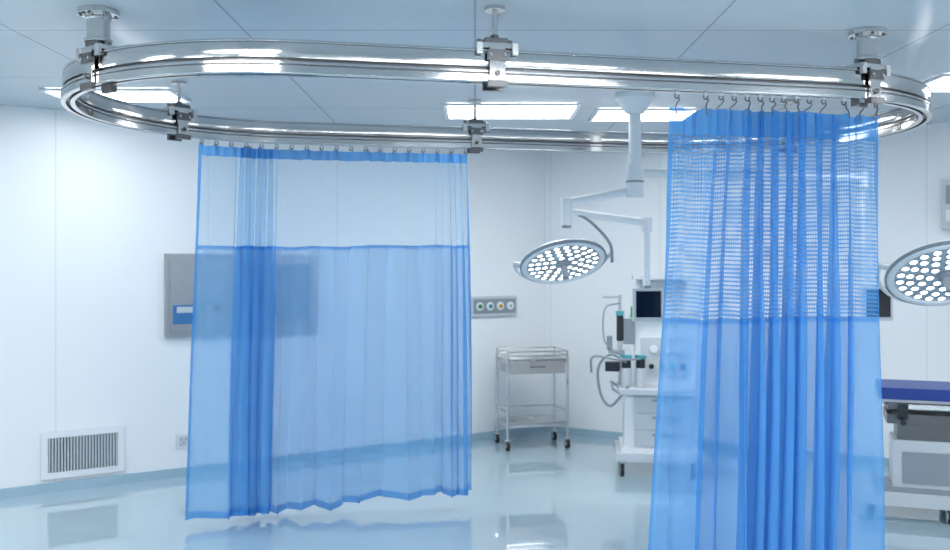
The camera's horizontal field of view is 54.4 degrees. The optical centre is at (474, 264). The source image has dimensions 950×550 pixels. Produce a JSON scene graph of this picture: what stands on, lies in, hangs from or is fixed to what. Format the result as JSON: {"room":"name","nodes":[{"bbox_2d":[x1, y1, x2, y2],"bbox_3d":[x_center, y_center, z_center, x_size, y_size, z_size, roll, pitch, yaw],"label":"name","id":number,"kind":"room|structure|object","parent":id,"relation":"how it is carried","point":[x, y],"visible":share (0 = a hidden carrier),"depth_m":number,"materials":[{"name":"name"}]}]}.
{"room":"hospital room","nodes":[
{"label":"hospital room","id":0,"kind":"room"},
{"bbox_2d":[0,105,544,487],"bbox_3d":[-2.864,0.280,7.605,8.500,3.000,0.121,0,0,-33],"label":"wall","id":1,"kind":"structure","parent":0,"point":[91,212],"depth_m":7.65,"materials":[{"name":"white paint"}]},
{"bbox_2d":[40,425,123,480],"bbox_3d":[-3.116,1.490,7.350,0.620,0.370,0.028,0,0,-33],"label":"air vent grille","id":2,"kind":"object","parent":1,"relation":"in","point":[100,450],"visible":1,"depth_m":7.33,"materials":[{"name":"white plastic"}]},
{"bbox_2d":[164,254,194,337],"bbox_3d":[-1.998,0.255,8.032,1.360,0.700,0.088,0,0,-33],"label":"upper cabinet","id":3,"kind":"object","parent":1,"relation":"attached to","point":[178,268],"visible":0.2,"depth_m":7.71,"materials":[{"name":"grey metal"}]},
{"bbox_2d":[176,433,187,448],"bbox_3d":[-2.454,1.480,7.780,0.120,0.120,0.020,0,0,-33],"label":"wall socket","id":4,"kind":"object","parent":1,"relation":"attached to","point":[181,439],"visible":0.79,"depth_m":7.77,"materials":[{"name":"white plastic"}]},
{"bbox_2d":[0,427,544,498],"bbox_3d":[-2.826,1.742,7.546,8.500,0.075,0.023,0,0,-33],"label":"baseboard","id":5,"kind":"structure","parent":1,"relation":"attached to","point":[18,491],"depth_m":7.48,"materials":[{"name":"blue"}]},
{"bbox_2d":[471,296,516,316],"bbox_3d":[0.203,0.420,9.454,0.560,0.200,0.074,0,0,-33],"label":"panel","id":6,"kind":"object","parent":1,"relation":"attached to","point":[481,305],"visible":1,"depth_m":9.45,"materials":[{"name":"grey plastic"}]},
{"bbox_2d":[0,0,949,132],"bbox_3d":[-0.204,-1.270,3.425,12.409,0.100,12.850,0,0,0],"label":"ceiling","id":7,"kind":"structure","parent":0,"point":[38,38],"depth_m":4.91,"materials":[{"name":"white"}]},
{"bbox_2d":[39,88,191,102],"bbox_3d":[-2.550,-1.209,6.600,0.910,0.016,0.480,0,0,0],"label":"ceiling light panel","id":8,"kind":"object","parent":7,"relation":"in","point":[132,95],"depth_m":6.53,"materials":[{"name":"white plastic"}]},
{"bbox_2d":[60,4,931,153],"bbox_3d":[0.246,-1.025,5.634,5.124,0.388,2.566,0,0,-12],"label":"track","id":9,"kind":"object","parent":7,"relation":"attached to","point":[496,63],"visible":0.91,"depth_m":4.56,"materials":[{"name":"silver metal"}]},
{"bbox_2d":[185,138,471,520],"bbox_3d":[-0.998,0.444,6.592,2.035,2.614,0.228,0,0,-15],"label":"curtain","id":10,"kind":"object","parent":9,"relation":"hanging from","point":[326,377],"visible":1,"depth_m":6.59,"materials":[{"name":"blue fabric"}]},
{"bbox_2d":[648,91,884,549],"bbox_3d":[1.478,0.445,4.662,1.357,2.617,0.249,0,0,-12],"label":"curtain","id":11,"kind":"object","parent":9,"relation":"hanging from","point":[769,430],"visible":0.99,"depth_m":4.63,"materials":[{"name":"blue fabric"}]},
{"bbox_2d":[443,103,580,118],"bbox_3d":[0.280,-1.209,7.280,1.040,0.016,0.660,0,0,0],"label":"ceiling light panel","id":12,"kind":"object","parent":7,"relation":"in","point":[452,110],"depth_m":7.20,"materials":[{"name":"white plastic"}]},
{"bbox_2d":[513,91,666,320],"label":"light","id":13,"kind":"object","parent":7,"relation":"hanging from","point":[563,261],"depth_m":6.70,"materials":[{"name":"white metal"}]},
{"bbox_2d":[588,108,700,121],"bbox_3d":[1.350,-1.209,7.450,0.810,0.016,0.560,0,0,0],"label":"ceiling light panel","id":14,"kind":"object","parent":7,"relation":"in","point":[600,114],"depth_m":7.44,"materials":[{"name":"white plastic"}]},
{"bbox_2d":[836,172,892,320],"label":"monitor","id":15,"kind":"object","parent":7,"relation":"hanging from","point":[885,301],"depth_m":6.94,"materials":[{"name":"white metal"}]},
{"bbox_2d":[875,240,949,305],"bbox_3d":[3.264,-0.470,6.029,1.251,1.498,0.680,0,0,0],"label":"light","id":16,"kind":"object","parent":7,"relation":"hanging from","point":[920,276],"visible":1,"depth_m":6.02,"materials":[{"name":"white metal"}]},
{"bbox_2d":[923,74,949,92],"bbox_3d":[3.350,-1.209,6.150,0.760,0.016,0.560,0,0,0],"label":"ceiling light panel","id":17,"kind":"object","parent":7,"relation":"in","point":[940,83],"depth_m":6.13,"materials":[{"name":"white plastic"}]},
{"bbox_2d":[0,432,949,549],"bbox_3d":[-0.204,1.830,3.425,12.409,0.100,12.850,0,0,0],"label":"floor","id":18,"kind":"structure","parent":0,"point":[541,493],"depth_m":6.54,"materials":[{"name":"white tile"}]},
{"bbox_2d":[494,346,570,450],"bbox_3d":[0.560,1.304,9.120,0.650,0.953,0.510,0,0,-13],"label":"trolley","id":19,"kind":"object","parent":18,"relation":"on","point":[509,364],"visible":1,"depth_m":8.97,"materials":[{"name":"silver metal"}]},
{"bbox_2d":[590,276,699,475],"bbox_3d":[1.479,0.938,8.010,0.964,1.685,0.617,0,0,7],"label":"machine","id":20,"kind":"object","parent":18,"relation":"on","point":[639,396],"visible":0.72,"depth_m":7.89,"materials":[{"name":"grey plastic"}]},
{"bbox_2d":[881,379,949,523],"bbox_3d":[3.786,1.317,6.339,2.125,0.925,0.641,0,0,20],"label":"table","id":21,"kind":"object","parent":18,"relation":"on","point":[919,411],"visible":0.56,"depth_m":6.43,"materials":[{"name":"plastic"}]},
{"bbox_2d":[545,123,949,457],"bbox_3d":[3.402,0.280,8.385,6.068,3.000,0.121,0,0,30],"label":"wall","id":22,"kind":"structure","parent":0,"point":[913,164],"depth_m":9.09,"materials":[{"name":"white paint"}]},
{"bbox_2d":[545,426,888,466],"bbox_3d":[3.368,1.742,8.324,6.068,0.075,0.022,0,0,30],"label":"baseboard","id":23,"kind":"structure","parent":22,"relation":"attached to","point":[560,430],"depth_m":9.57,"materials":[{"name":"blue"}]},
{"bbox_2d":[942,179,949,228],"bbox_3d":[4.095,-0.520,7.853,0.220,0.420,0.108,0,0,30],"label":"wall control box","id":24,"kind":"object","parent":22,"relation":"attached to","point":[945,182],"visible":1,"depth_m":7.85,"materials":[{"name":"grey plastic"}]}
]}

